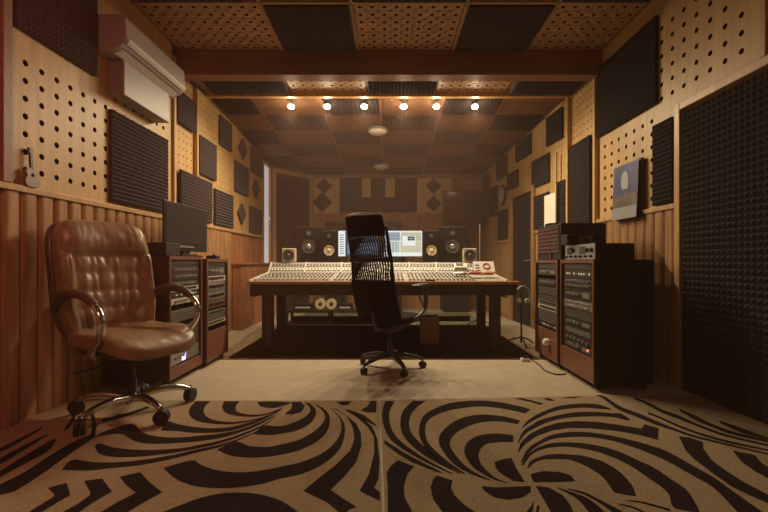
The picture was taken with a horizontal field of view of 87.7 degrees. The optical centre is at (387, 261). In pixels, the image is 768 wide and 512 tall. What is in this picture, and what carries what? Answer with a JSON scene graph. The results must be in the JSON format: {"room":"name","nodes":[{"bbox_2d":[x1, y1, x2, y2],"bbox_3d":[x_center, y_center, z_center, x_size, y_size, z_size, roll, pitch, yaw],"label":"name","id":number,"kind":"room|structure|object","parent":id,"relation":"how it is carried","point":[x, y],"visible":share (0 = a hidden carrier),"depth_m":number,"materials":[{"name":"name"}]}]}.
{"room":"studio","nodes":[
{"label":"studio","id":0,"kind":"room"},
{"bbox_2d":[0,0,262,430],"bbox_3d":[-2.389,-0.700,3.300,0.222,3.400,10.800,0,0,0],"label":"wall","id":1,"kind":"structure","parent":0,"point":[61,110],"depth_m":2.78,"materials":[{"name":"brown wood"}]},
{"bbox_2d":[0,0,12,182],"bbox_3d":[-2.300,-1.403,2.380,0.080,1.854,0.060,0,0,0],"label":"trim","id":2,"kind":"structure","parent":1,"relation":"attached to","point":[6,6],"depth_m":2.37,"materials":[{"name":"brown wood"}]},
{"bbox_2d":[13,0,97,76],"bbox_3d":[-2.276,-1.860,2.790,0.040,0.820,0.680,0,0,0],"label":"panel","id":3,"kind":"object","parent":1,"relation":"attached to","point":[69,28],"visible":1,"depth_m":2.81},
{"bbox_2d":[0,181,263,237],"bbox_3d":[-2.303,-0.455,3.660,0.075,0.040,7.320,0,0,0],"label":"trim","id":4,"kind":"structure","parent":1,"relation":"attached to","point":[3,185],"depth_m":2.98,"materials":[{"name":"brown wood"}]},
{"bbox_2d":[23,147,39,187],"bbox_3d":[-2.271,-0.601,2.545,0.029,0.250,0.104,0,0,0],"label":"guitar","id":5,"kind":"object","parent":4,"relation":"on","point":[30,179],"visible":1,"depth_m":2.54,"materials":[{"name":"brown"}]},
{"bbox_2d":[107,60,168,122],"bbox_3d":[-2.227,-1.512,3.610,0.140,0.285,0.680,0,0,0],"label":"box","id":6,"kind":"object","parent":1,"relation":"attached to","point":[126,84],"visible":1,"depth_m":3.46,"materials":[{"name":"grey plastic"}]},
{"bbox_2d":[109,109,168,212],"bbox_3d":[-2.276,-0.880,3.710,0.040,0.760,0.840,0,0,0],"label":"panel","id":7,"kind":"object","parent":1,"relation":"attached to","point":[138,156],"visible":0.97,"depth_m":3.59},
{"bbox_2d":[98,14,185,97],"bbox_3d":[-2.170,-1.803,3.600,0.255,0.294,0.920,0,0,0],"label":"air conditioner","id":8,"kind":"object","parent":1,"relation":"attached to","point":[118,38],"visible":0.84,"depth_m":3.32,"materials":[{"name":"beige plastic"}]},
{"bbox_2d":[172,55,175,202],"bbox_3d":[-2.305,-1.337,4.275,0.070,1.725,0.040,0,0,0],"label":"trim","id":9,"kind":"structure","parent":1,"relation":"attached to","point":[173,56],"depth_m":4.26,"materials":[{"name":"brown wood"}]},
{"bbox_2d":[176,93,196,132],"bbox_3d":[-2.276,-1.705,4.535,0.040,0.350,0.410,0,0,0],"label":"panel","id":10,"kind":"object","parent":1,"relation":"attached to","point":[186,107],"visible":0.98,"depth_m":4.50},
{"bbox_2d":[179,169,212,222],"bbox_3d":[-2.276,-0.760,4.785,0.040,0.520,0.770,0,0,0],"label":"panel","id":11,"kind":"object","parent":1,"relation":"attached to","point":[194,191],"visible":0.79,"depth_m":4.74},
{"bbox_2d":[193,88,198,175],"bbox_3d":[-2.305,-1.555,4.785,0.070,1.050,0.040,0,0,0],"label":"trim","id":12,"kind":"structure","parent":1,"relation":"attached to","point":[195,90],"depth_m":4.76,"materials":[{"name":"brown wood"}]},
{"bbox_2d":[199,134,216,180],"bbox_3d":[-2.276,-1.305,5.065,0.040,0.470,0.470,0,0,0],"label":"panel","id":13,"kind":"object","parent":1,"relation":"attached to","point":[207,149],"visible":1,"depth_m":5.03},
{"bbox_2d":[213,188,233,228],"bbox_3d":[-2.276,-0.730,5.560,0.040,0.480,0.600,0,0,0],"label":"panel","id":14,"kind":"object","parent":1,"relation":"attached to","point":[223,202],"visible":1,"depth_m":5.49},
{"bbox_2d":[219,114,231,151],"bbox_3d":[-2.276,-1.800,5.620,0.040,0.400,0.400,0,0,0],"label":"panel","id":15,"kind":"object","parent":1,"relation":"attached to","point":[225,127],"visible":1,"depth_m":5.58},
{"bbox_2d":[234,160,248,195],"bbox_3d":[-2.276,-1.295,6.245,0.040,0.450,0.550,0,0,0],"label":"panel","id":16,"kind":"object","parent":1,"relation":"attached to","point":[241,173],"visible":1,"depth_m":6.18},
{"bbox_2d":[249,206,262,234],"bbox_3d":[-2.276,-0.710,6.910,0.040,0.440,0.620,0,0,0],"label":"panel","id":17,"kind":"object","parent":1,"relation":"attached to","point":[255,215],"visible":1,"depth_m":6.84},
{"bbox_2d":[250,147,262,177],"bbox_3d":[-2.276,-1.720,6.955,0.040,0.400,0.570,0,0,0],"label":"panel","id":18,"kind":"object","parent":1,"relation":"attached to","point":[256,159],"visible":1,"depth_m":6.88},
{"bbox_2d":[262,159,270,262],"bbox_3d":[-2.360,-0.890,7.575,0.260,1.980,0.490,0,0,0],"label":"window","id":19,"kind":"structure","parent":1,"relation":"in","point":[265,163],"depth_m":7.78,"materials":[{"name":"blue"}]},
{"bbox_2d":[264,165,269,262],"bbox_3d":[-2.320,-0.885,7.580,0.060,1.870,0.400,0,0,0],"label":"curtain","id":20,"kind":"object","parent":19,"relation":"hanging from","point":[266,169],"visible":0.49,"depth_m":7.64,"materials":[{"name":"grey fabric"}]},
{"bbox_2d":[270,164,305,261],"bbox_3d":[-1.985,-0.500,8.196,0.976,3.000,0.100,0,0,-44],"label":"wall","id":21,"kind":"structure","parent":0,"point":[272,166],"depth_m":7.84,"materials":[{"name":"brown wood"}]},
{"bbox_2d":[272,168,312,312],"bbox_3d":[-1.919,-0.415,8.128,0.916,2.830,0.089,0,0,-44],"label":"door","id":22,"kind":"structure","parent":21,"relation":"in","point":[292,197],"depth_m":8.07,"materials":[{"name":"brown wood"}]},
{"bbox_2d":[252,99,505,174],"bbox_3d":[-0.120,-1.971,6.765,3.270,0.253,3.370,0,0,0],"label":"ceiling beams","id":23,"kind":"structure","parent":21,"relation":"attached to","point":[253,100],"depth_m":6.18,"materials":[{"name":"brown wood"}]},
{"bbox_2d":[1,309,694,511],"bbox_3d":[0.050,1.050,3.400,5.100,0.100,11.200,0,0,0],"label":"floor","id":24,"kind":"structure","parent":0,"point":[224,377],"depth_m":3.35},
{"bbox_2d":[103,256,202,385],"bbox_3d":[-1.996,0.474,3.455,0.528,1.049,0.560,0,0,0],"label":"equipment rack","id":25,"kind":"object","parent":24,"relation":"on","point":[187,271],"visible":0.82,"depth_m":3.27,"materials":[{"name":"brown wood"}]},
{"bbox_2d":[147,242,179,255],"bbox_3d":[-2.010,-0.104,3.300,0.480,0.105,0.220,0,0,0],"label":"case","id":26,"kind":"object","parent":25,"relation":"on","point":[155,248],"visible":0.49,"depth_m":3.19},
{"bbox_2d":[0,400,381,511],"bbox_3d":[-1.136,0.993,2.053,2.248,0.012,1.605,0,0,0],"label":"patterned rug","id":27,"kind":"object","parent":24,"relation":"on","point":[209,455],"visible":1,"depth_m":2.03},
{"bbox_2d":[44,219,200,435],"bbox_3d":[-1.730,0.350,2.623,0.894,1.270,0.751,0,0,22],"label":"leather armchair","id":28,"kind":"object","parent":27,"relation":"on","point":[102,292],"visible":1,"depth_m":2.58,"materials":[{"name":"brown leather"}]},
{"bbox_2d":[201,259,227,366],"bbox_3d":[-1.966,0.484,4.015,0.528,1.029,0.500,0,0,0],"label":"equipment rack","id":29,"kind":"object","parent":24,"relation":"on","point":[215,271],"visible":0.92,"depth_m":3.97,"materials":[{"name":"brown wood"}]},
{"bbox_2d":[162,199,206,256],"bbox_3d":[-1.960,-0.297,3.860,0.220,0.490,0.820,0,0,0],"label":"television","id":30,"kind":"object","parent":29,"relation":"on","point":[184,225],"visible":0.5,"depth_m":3.80,"materials":[{"name":"black plastic"}]},
{"bbox_2d":[231,263,269,330],"bbox_3d":[-2.190,0.507,6.550,0.180,0.985,1.480,0,0,0],"label":"cabinet","id":31,"kind":"object","parent":24,"relation":"on","point":[246,312],"visible":0.58,"depth_m":5.91,"materials":[{"name":"brown wood"}]},
{"bbox_2d":[325,222,346,306],"bbox_3d":[-1.055,0.100,8.190,0.390,1.800,0.520,0,0,0],"label":"loudspeaker","id":32,"kind":"object","parent":24,"relation":"on","point":[329,226],"visible":0.18,"depth_m":7.95,"materials":[{"name":"grey"}]},
{"bbox_2d":[289,313,419,323],"bbox_3d":[-0.525,0.994,7.125,2.150,0.011,1.350,0,0,0],"label":"rug","id":33,"kind":"object","parent":24,"relation":"on","point":[305,314],"visible":0.36,"depth_m":6.64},
{"bbox_2d":[286,307,356,324],"bbox_3d":[-0.895,0.874,6.500,1.470,0.228,0.400,0,0,0],"label":"bench","id":34,"kind":"object","parent":33,"relation":"on","point":[330,312],"visible":0.53,"depth_m":6.30,"materials":[{"name":"brown wood"}]},
{"bbox_2d":[229,324,533,357],"bbox_3d":[-0.070,0.995,5.260,3.180,0.009,2.180,0,0,0],"label":"rug","id":35,"kind":"object","parent":24,"relation":"on","point":[299,340],"visible":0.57,"depth_m":4.80,"materials":[{"name":"carpet"}]},
{"bbox_2d":[247,262,519,349],"bbox_3d":[-0.051,0.494,5.140,3.002,0.989,1.520,0,0,0],"label":"mixing console","id":36,"kind":"object","parent":35,"relation":"on","point":[282,279],"visible":0.77,"depth_m":4.55,"materials":[{"name":"grey"}]},
{"bbox_2d":[282,248,296,261],"bbox_3d":[-1.324,-0.091,5.360,0.175,0.180,0.170,0,0,-6],"label":"speaker","id":37,"kind":"object","parent":36,"relation":"on","point":[288,254],"visible":1,"depth_m":5.29},
{"bbox_2d":[295,227,324,261],"bbox_3d":[-1.095,-0.236,5.640,0.375,0.500,0.360,0,0,-3],"label":"monitor speaker","id":38,"kind":"object","parent":36,"relation":"on","point":[308,240],"visible":0.91,"depth_m":5.48},
{"bbox_2d":[322,231,337,261],"bbox_3d":[-0.798,-0.206,5.520,0.200,0.440,0.240,0,0,0],"label":"monitor speaker","id":39,"kind":"object","parent":36,"relation":"on","point":[329,238],"visible":0.94,"depth_m":5.42},
{"bbox_2d":[338,230,379,258],"bbox_3d":[-0.395,-0.207,5.465,0.570,0.445,0.150,0,0,0],"label":"computer monitor","id":40,"kind":"object","parent":36,"relation":"on","point":[343,246],"visible":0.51,"depth_m":5.42,"materials":[{"name":"black plastic"}]},
{"bbox_2d":[384,230,422,261],"bbox_3d":[0.205,-0.207,5.465,0.530,0.445,0.150,0,0,0],"label":"computer monitor","id":41,"kind":"object","parent":36,"relation":"on","point":[404,243],"visible":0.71,"depth_m":5.42,"materials":[{"name":"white plastic"}]},
{"bbox_2d":[423,231,438,261],"bbox_3d":[0.590,-0.206,5.520,0.200,0.440,0.240,0,0,0],"label":"monitor speaker","id":42,"kind":"object","parent":36,"relation":"on","point":[430,238],"visible":0.91,"depth_m":5.42},
{"bbox_2d":[437,227,465,261],"bbox_3d":[0.894,-0.236,5.640,0.375,0.500,0.360,0,0,3],"label":"monitor speaker","id":43,"kind":"object","parent":36,"relation":"on","point":[452,240],"visible":0.92,"depth_m":5.48},
{"bbox_2d":[462,248,476,261],"bbox_3d":[1.092,-0.091,5.360,0.175,0.180,0.170,0,0,6],"label":"speaker","id":44,"kind":"object","parent":36,"relation":"on","point":[468,254],"visible":0.96,"depth_m":5.29},
{"bbox_2d":[473,261,495,273],"bbox_3d":[1.210,0.072,5.041,0.260,0.158,0.116,0,0,0],"label":"notebook","id":45,"kind":"object","parent":36,"relation":"on","point":[480,266],"visible":0.98,"depth_m":5.04,"materials":[{"name":"white paper"}]},
{"bbox_2d":[420,315,438,343],"bbox_3d":[0.510,0.826,4.929,0.220,0.326,0.201,0,0,0],"label":"cardboard box","id":46,"kind":"object","parent":35,"relation":"on","point":[429,324],"visible":0.88,"depth_m":4.83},
{"bbox_2d":[345,213,430,376],"bbox_3d":[-0.028,0.296,3.680,0.694,1.406,0.878,0,0,28],"label":"chair","id":47,"kind":"object","parent":24,"relation":"on","point":[376,301],"visible":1,"depth_m":3.46,"materials":[{"name":"black fabric"}]},
{"bbox_2d":[383,222,401,311],"bbox_3d":[0.090,0.100,8.190,0.380,1.800,0.520,0,0,0],"label":"loudspeaker","id":48,"kind":"object","parent":24,"relation":"on","point":[391,225],"visible":0.13,"depth_m":7.95,"materials":[{"name":"grey"}]},
{"bbox_2d":[424,313,475,323],"bbox_3d":[1.125,0.994,7.125,0.850,0.011,1.350,0,0,0],"label":"rug","id":49,"kind":"object","parent":24,"relation":"on","point":[472,318],"visible":0.36,"depth_m":7.25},
{"bbox_2d":[440,224,468,311],"bbox_3d":[1.360,0.125,8.190,0.520,1.750,0.520,0,0,0],"label":"loudspeaker","id":50,"kind":"object","parent":24,"relation":"on","point":[448,303],"visible":0.11,"depth_m":7.95,"materials":[{"name":"grey"}]},
{"bbox_2d":[504,285,533,347],"bbox_3d":[1.602,0.638,4.754,0.359,0.715,0.317,0,0,0],"label":"stand","id":51,"kind":"object","parent":24,"relation":"on","point":[520,337],"visible":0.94,"depth_m":4.80,"materials":[{"name":"black metal"}]},
{"bbox_2d":[535,260,563,367],"bbox_3d":[1.841,0.489,4.010,0.528,1.019,0.560,0,0,0],"label":"equipment rack","id":52,"kind":"object","parent":24,"relation":"on","point":[547,272],"visible":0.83,"depth_m":3.98,"materials":[{"name":"brown wood"}]},
{"bbox_2d":[538,223,605,259],"bbox_3d":[1.800,-0.191,3.990,0.440,0.340,0.580,0,0,0],"label":"case","id":53,"kind":"object","parent":52,"relation":"on","point":[550,247],"visible":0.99,"depth_m":3.75,"materials":[{"name":"grey"}]},
{"bbox_2d":[380,395,767,511],"bbox_3d":[1.123,0.993,2.110,2.354,0.012,1.720,0,0,0],"label":"patterned rug","id":54,"kind":"object","parent":24,"relation":"on","point":[598,453],"visible":1,"depth_m":2.04,"materials":[{"name":"carpet"}]},
{"bbox_2d":[560,259,653,388],"bbox_3d":[1.825,0.489,3.400,0.469,1.019,0.600,0,0,0],"label":"equipment rack","id":55,"kind":"object","parent":24,"relation":"on","point":[607,305],"visible":1,"depth_m":3.10,"materials":[{"name":"brown wood"}]},
{"bbox_2d":[565,243,633,259],"bbox_3d":[1.748,-0.084,3.360,0.324,0.125,0.520,0,0,0],"label":"silver preamp","id":56,"kind":"object","parent":55,"relation":"on","point":[594,250],"visible":1,"depth_m":3.10,"materials":[{"name":"grey"}]},
{"bbox_2d":[561,234,603,244],"bbox_3d":[1.700,-0.193,3.493,0.320,0.090,0.135,0,0,0],"label":"amplifier","id":57,"kind":"object","parent":56,"relation":"on","point":[568,239],"visible":0.84,"depth_m":3.44,"materials":[{"name":"grey"}]},
{"bbox_2d":[135,0,651,173],"bbox_3d":[0.050,-2.138,3.300,5.100,0.584,10.800,0,0,0],"label":"ceiling","id":58,"kind":"structure","parent":0,"point":[184,26],"depth_m":4.37,"materials":[{"name":"brown wood"}]},
{"bbox_2d":[138,0,241,2],"bbox_3d":[-1.750,-2.307,3.125,0.900,0.040,0.850,0,0,0],"label":"panel","id":59,"kind":"object","parent":58,"relation":"attached to","point":[140,1],"visible":1,"depth_m":3.52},
{"bbox_2d":[213,99,260,114],"bbox_3d":[-2.010,-2.077,5.364,0.480,0.057,0.450,0,0,0],"label":"panel","id":60,"kind":"object","parent":58,"relation":"attached to","point":[229,106],"visible":0.99,"depth_m":5.34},
{"bbox_2d":[201,81,288,95],"bbox_3d":[-1.690,-2.090,4.770,0.920,0.070,0.420,0,0,0],"label":"panel","id":61,"kind":"object","parent":58,"relation":"attached to","point":[219,88],"visible":0.85,"depth_m":4.76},
{"bbox_2d":[242,131,282,144],"bbox_3d":[-2.010,-1.995,6.449,0.480,0.064,0.540,0,0,0],"label":"panel","id":62,"kind":"object","parent":58,"relation":"attached to","point":[256,137],"visible":1,"depth_m":6.41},
{"bbox_2d":[266,157,298,166],"bbox_3d":[-2.010,-1.906,7.644,0.480,0.064,0.550,0,0,0],"label":"panel","id":63,"kind":"object","parent":58,"relation":"attached to","point":[275,161],"visible":1,"depth_m":7.59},
{"bbox_2d":[267,115,328,129],"bbox_3d":[-1.310,-2.038,5.884,0.800,0.060,0.490,0,0,0],"label":"panel","id":64,"kind":"object","parent":58,"relation":"attached to","point":[280,122],"visible":1,"depth_m":5.84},
{"bbox_2d":[264,5,354,50],"bbox_3d":[-0.740,-2.307,3.985,0.760,0.040,0.750,0,0,0],"label":"panel","id":65,"kind":"object","parent":58,"relation":"attached to","point":[297,27],"visible":1,"depth_m":3.91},
{"bbox_2d":[287,145,337,156],"bbox_3d":[-1.310,-1.951,7.044,0.800,0.064,0.550,0,0,0],"label":"panel","id":66,"kind":"object","parent":58,"relation":"attached to","point":[297,150],"visible":1,"depth_m":7.00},
{"bbox_2d":[302,167,344,173],"bbox_3d":[-1.310,-1.865,8.194,0.800,0.057,0.450,0,0,0],"label":"panel","id":67,"kind":"object","parent":58,"relation":"attached to","point":[308,170],"visible":1,"depth_m":8.13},
{"bbox_2d":[322,99,378,114],"bbox_3d":[-0.490,-2.077,5.364,0.720,0.057,0.450,0,0,0],"label":"panel","id":68,"kind":"object","parent":58,"relation":"attached to","point":[337,106],"visible":0.93,"depth_m":5.36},
{"bbox_2d":[333,131,379,144],"bbox_3d":[-0.490,-1.995,6.449,0.720,0.064,0.540,0,0,0],"label":"panel","id":69,"kind":"object","parent":58,"relation":"attached to","point":[342,137],"visible":0.94,"depth_m":6.44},
{"bbox_2d":[342,157,380,166],"bbox_3d":[-0.490,-1.906,7.644,0.720,0.064,0.550,0,0,0],"label":"panel","id":70,"kind":"object","parent":58,"relation":"attached to","point":[348,161],"visible":0.91,"depth_m":7.58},
{"bbox_2d":[368,126,387,135],"bbox_3d":[-0.151,-1.965,6.050,0.310,0.090,0.310,0,0,0],"label":"dome light","id":71,"kind":"object","parent":58,"relation":"attached to","point":[373,130],"visible":1,"depth_m":5.96,"materials":[{"name":"white glass"}]},
{"bbox_2d":[367,81,437,95],"bbox_3d":[0.170,-2.090,4.770,0.820,0.070,0.420,0,0,0],"label":"panel","id":72,"kind":"object","parent":58,"relation":"attached to","point":[374,87],"visible":0.82,"depth_m":4.77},
{"bbox_2d":[385,167,422,173],"bbox_3d":[0.310,-1.865,8.194,0.760,0.057,0.450,0,0,0],"label":"panel","id":73,"kind":"object","parent":58,"relation":"attached to","point":[390,170],"visible":0.99,"depth_m":8.14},
{"bbox_2d":[384,145,428,156],"bbox_3d":[0.310,-1.951,7.044,0.760,0.064,0.550,0,0,0],"label":"panel","id":74,"kind":"object","parent":58,"relation":"attached to","point":[389,150],"visible":1,"depth_m":7.00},
{"bbox_2d":[354,0,464,2],"bbox_3d":[0.190,-2.307,3.125,0.980,0.040,0.850,0,0,0],"label":"panel","id":75,"kind":"object","parent":58,"relation":"attached to","point":[355,1],"visible":1,"depth_m":3.52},
{"bbox_2d":[383,115,436,129],"bbox_3d":[0.310,-2.038,5.884,0.760,0.060,0.490,0,0,0],"label":"panel","id":76,"kind":"object","parent":58,"relation":"attached to","point":[392,122],"visible":0.98,"depth_m":5.84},
{"bbox_2d":[426,157,467,166],"bbox_3d":[1.110,-1.906,7.644,0.720,0.064,0.550,0,0,0],"label":"panel","id":77,"kind":"object","parent":58,"relation":"attached to","point":[432,161],"visible":1,"depth_m":7.59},
{"bbox_2d":[433,131,482,144],"bbox_3d":[1.110,-1.995,6.449,0.720,0.064,0.540,0,0,0],"label":"panel","id":78,"kind":"object","parent":58,"relation":"attached to","point":[441,137],"visible":1,"depth_m":6.41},
{"bbox_2d":[443,170,485,219],"bbox_3d":[1.521,-1.350,8.013,0.840,1.000,0.094,0,0,6],"label":"television","id":79,"kind":"object","parent":58,"relation":"hanging from","point":[457,204],"visible":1,"depth_m":7.97,"materials":[{"name":"black glass"}]},
{"bbox_2d":[442,99,501,114],"bbox_3d":[1.110,-2.077,5.364,0.720,0.057,0.450,0,0,0],"label":"panel","id":80,"kind":"object","parent":58,"relation":"attached to","point":[451,106],"visible":0.94,"depth_m":5.34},
{"bbox_2d":[472,145,510,156],"bbox_3d":[1.806,-1.951,7.044,0.552,0.064,0.550,0,0,0],"label":"panel","id":81,"kind":"object","parent":58,"relation":"attached to","point":[481,150],"visible":1,"depth_m":7.00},
{"bbox_2d":[456,5,553,50],"bbox_3d":[1.120,-2.307,3.985,0.760,0.040,0.750,0,0,0],"label":"panel","id":82,"kind":"object","parent":58,"relation":"attached to","point":[485,27],"visible":1,"depth_m":3.91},
{"bbox_2d":[488,115,542,129],"bbox_3d":[1.858,-2.038,5.884,0.656,0.060,0.490,0,0,0],"label":"panel","id":83,"kind":"object","parent":58,"relation":"attached to","point":[501,122],"visible":1,"depth_m":5.84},
{"bbox_2d":[508,81,583,95],"bbox_3d":[1.880,-2.090,4.770,0.760,0.070,0.420,0,0,0],"label":"panel","id":84,"kind":"object","parent":58,"relation":"attached to","point":[523,88],"visible":0.84,"depth_m":4.77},
{"bbox_2d":[564,0,648,2],"bbox_3d":[1.930,-2.307,3.125,0.740,0.040,0.850,0,0,0],"label":"panel","id":85,"kind":"object","parent":58,"relation":"attached to","point":[565,1],"visible":1,"depth_m":3.52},
{"bbox_2d":[313,178,481,308],"bbox_3d":[0.225,-0.500,8.550,3.850,3.000,0.100,0,0,0],"label":"wall","id":86,"kind":"structure","parent":0,"point":[410,220],"depth_m":8.50,"materials":[{"name":"brown wood"}]},
{"bbox_2d":[313,193,331,211],"bbox_3d":[-1.396,-1.269,8.464,0.419,0.419,0.035,0,0,0],"label":"panel","id":87,"kind":"object","parent":86,"relation":"attached to","point":[322,202],"visible":1,"depth_m":8.46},
{"bbox_2d":[340,178,361,196],"bbox_3d":[-0.788,-1.586,8.475,0.455,0.402,0.040,0,0,0],"label":"panel","id":88,"kind":"object","parent":86,"relation":"attached to","point":[349,187],"visible":1,"depth_m":8.47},
{"bbox_2d":[340,197,377,211],"bbox_3d":[-0.613,-1.214,8.475,0.804,0.313,0.040,0,0,0],"label":"panel","id":89,"kind":"object","parent":86,"relation":"attached to","point":[347,204],"visible":1,"depth_m":8.47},
{"bbox_2d":[371,178,384,196],"bbox_3d":[-0.211,-1.586,8.475,0.296,0.402,0.040,0,0,0],"label":"panel","id":90,"kind":"object","parent":86,"relation":"attached to","point":[377,184],"visible":1,"depth_m":8.46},
{"bbox_2d":[313,178,451,212],"bbox_3d":[-0.127,-1.417,8.492,2.961,0.761,0.015,0,0,0],"label":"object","id":91,"kind":"structure","parent":86,"relation":"attached to","point":[424,194],"depth_m":8.49,"materials":[{"name":"brown wood"}]},
{"bbox_2d":[309,174,482,177],"bbox_3d":[0.000,-1.820,8.470,4.600,0.080,0.060,0,0,0],"label":"trim","id":92,"kind":"structure","parent":86,"relation":"attached to","point":[314,175],"depth_m":8.44,"materials":[{"name":"brown wood"}]},
{"bbox_2d":[379,197,416,211],"bbox_3d":[0.207,-1.214,8.475,0.812,0.313,0.040,0,0,0],"label":"panel","id":93,"kind":"object","parent":86,"relation":"attached to","point":[386,204],"visible":1,"depth_m":8.47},
{"bbox_2d":[395,178,416,196],"bbox_3d":[0.381,-1.586,8.475,0.465,0.402,0.040,0,0,0],"label":"panel","id":94,"kind":"object","parent":86,"relation":"attached to","point":[404,187],"visible":1,"depth_m":8.47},
{"bbox_2d":[482,0,767,383],"bbox_3d":[2.382,-0.700,3.252,0.419,3.400,10.710,0,0,-2],"label":"wall","id":95,"kind":"structure","parent":0,"point":[701,43],"depth_m":3.46,"materials":[{"name":"brown wood"}]},
{"bbox_2d":[176,47,603,80],"bbox_3d":[0.025,-2.205,4.460,4.690,0.310,0.160,0,0,0],"label":"ceiling beam","id":96,"kind":"structure","parent":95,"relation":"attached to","point":[196,64],"depth_m":4.38,"materials":[{"name":"brown wood"}]},
{"bbox_2d":[203,89,576,98],"bbox_3d":[0.025,-2.125,5.035,4.690,0.110,0.070,0,0,0],"label":"trim","id":97,"kind":"structure","parent":95,"relation":"attached to","point":[208,94],"depth_m":5.00,"materials":[{"name":"brown wood"}]},
{"bbox_2d":[130,0,650,50],"bbox_3d":[0.025,-2.326,3.490,4.650,0.028,1.780,0,0,0],"label":"trim","id":98,"kind":"structure","parent":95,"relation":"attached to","point":[260,3],"depth_m":3.58,"materials":[{"name":"brown wood"}]},
{"bbox_2d":[488,185,497,216],"bbox_3d":[2.037,-1.180,7.778,0.040,0.560,0.440,0,0,-5],"label":"panel","id":99,"kind":"object","parent":95,"relation":"attached to","point":[493,191],"visible":1,"depth_m":7.72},
{"bbox_2d":[496,155,507,180],"bbox_3d":[2.076,-1.720,7.328,0.040,0.360,0.500,0,0,-5],"label":"panel","id":100,"kind":"object","parent":95,"relation":"attached to","point":[501,164],"visible":1,"depth_m":7.26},
{"bbox_2d":[497,209,507,239],"bbox_3d":[2.080,-0.680,7.278,0.040,0.520,0.440,0,0,-5],"label":"panel","id":101,"kind":"object","parent":95,"relation":"attached to","point":[502,215],"visible":1,"depth_m":7.23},
{"bbox_2d":[482,230,537,244],"bbox_3d":[2.142,-0.410,6.753,0.023,0.120,3.380,0,0,-5],"label":"trim","id":102,"kind":"structure","parent":95,"relation":"attached to","point":[536,231],"depth_m":7.54,"materials":[{"name":"brown wood"}]},
{"bbox_2d":[544,152,556,226],"bbox_3d":[2.200,-0.950,5.420,0.020,0.980,0.340,0,0,-5],"label":"paper sheet","id":103,"kind":"object","parent":102,"relation":"on","point":[550,201],"visible":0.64,"depth_m":5.38,"materials":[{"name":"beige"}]},
{"bbox_2d":[506,169,518,190],"bbox_3d":[2.119,-1.400,6.828,0.040,0.280,0.460,0,0,-5],"label":"panel","id":104,"kind":"object","parent":95,"relation":"attached to","point":[512,180],"visible":1,"depth_m":6.78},
{"bbox_2d":[509,184,535,328],"bbox_3d":[2.143,-0.080,6.452,0.067,2.160,0.940,0,0,-5],"label":"door","id":105,"kind":"structure","parent":95,"relation":"in","point":[522,235],"depth_m":6.40,"materials":[{"name":"brown wood"}]},
{"bbox_2d":[515,133,531,162],"bbox_3d":[2.157,-1.820,6.398,0.040,0.320,0.560,0,0,-5],"label":"panel","id":106,"kind":"object","parent":95,"relation":"attached to","point":[523,147],"visible":1,"depth_m":6.34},
{"bbox_2d":[531,152,549,186],"bbox_3d":[2.208,-1.320,5.813,0.040,0.400,0.530,0,0,-5],"label":"panel","id":107,"kind":"object","parent":95,"relation":"attached to","point":[540,167],"visible":0.99,"depth_m":5.76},
{"bbox_2d":[533,191,549,228],"bbox_3d":[2.211,-0.735,5.778,0.040,0.490,0.440,0,0,-5],"label":"panel","id":108,"kind":"object","parent":95,"relation":"attached to","point":[538,200],"visible":0.66,"depth_m":5.81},
{"bbox_2d":[546,107,562,146],"bbox_3d":[2.243,-1.820,5.408,0.040,0.400,0.420,0,0,-5],"label":"panel","id":109,"kind":"object","parent":95,"relation":"attached to","point":[554,122],"visible":1,"depth_m":5.37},
{"bbox_2d":[557,179,565,222],"bbox_3d":[2.259,-0.680,5.218,0.040,0.760,0.200,0,0,-5],"label":"panel","id":110,"kind":"object","parent":95,"relation":"attached to","point":[561,185],"visible":0.68,"depth_m":5.19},
{"bbox_2d":[566,97,571,222],"bbox_3d":[2.305,-0.550,5.045,0.110,3.100,0.050,0,0,0],"label":"trim","id":111,"kind":"structure","parent":95,"relation":"attached to","point":[568,99],"depth_m":5.02,"materials":[{"name":"brown wood"}]},
{"bbox_2d":[570,135,590,222],"bbox_3d":[2.284,-0.895,4.765,0.040,1.090,0.470,0,0,0],"label":"panel","id":112,"kind":"object","parent":95,"relation":"attached to","point":[580,152],"visible":0.87,"depth_m":4.72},
{"bbox_2d":[593,78,598,222],"bbox_3d":[2.345,-0.600,4.478,0.090,3.200,0.045,0,0,0],"label":"trim","id":113,"kind":"structure","parent":95,"relation":"attached to","point":[595,138],"depth_m":4.46,"materials":[{"name":"brown wood"}]},
{"bbox_2d":[597,15,657,136],"bbox_3d":[2.324,-1.760,3.950,0.040,0.760,0.960,0,0,0],"label":"panel","id":114,"kind":"object","parent":95,"relation":"attached to","point":[627,81],"visible":1,"depth_m":3.83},
{"bbox_2d":[612,157,643,220],"bbox_3d":[2.299,-0.685,3.850,0.072,0.540,0.410,0,0,0],"label":"picture","id":115,"kind":"object","parent":95,"relation":"attached to","point":[628,184],"visible":1,"depth_m":3.78,"materials":[{"name":"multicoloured paper"}]},
{"bbox_2d":[596,204,673,222],"bbox_3d":[2.353,-0.455,3.855,0.075,0.040,1.230,0,0,0],"label":"trim","id":116,"kind":"structure","parent":95,"relation":"attached to","point":[670,206],"depth_m":3.51,"materials":[{"name":"brown wood"}]},
{"bbox_2d":[652,116,673,205],"bbox_3d":[2.324,-0.840,3.390,0.040,0.700,0.240,0,0,0],"label":"panel","id":117,"kind":"object","parent":95,"relation":"attached to","point":[662,132],"visible":1,"depth_m":3.36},
{"bbox_2d":[674,54,767,424],"bbox_3d":[2.325,-0.130,2.255,0.050,2.260,1.930,0,0,0],"label":"acoustic panel","id":118,"kind":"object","parent":95,"relation":"in","point":[721,142],"depth_m":2.75,"materials":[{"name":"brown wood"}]},
{"bbox_2d":[760,0,767,57],"bbox_3d":[2.355,-1.800,2.480,0.070,1.060,0.040,0,0,0],"label":"trim","id":119,"kind":"structure","parent":95,"relation":"attached to","point":[763,3],"depth_m":2.47,"materials":[{"name":"brown wood"}]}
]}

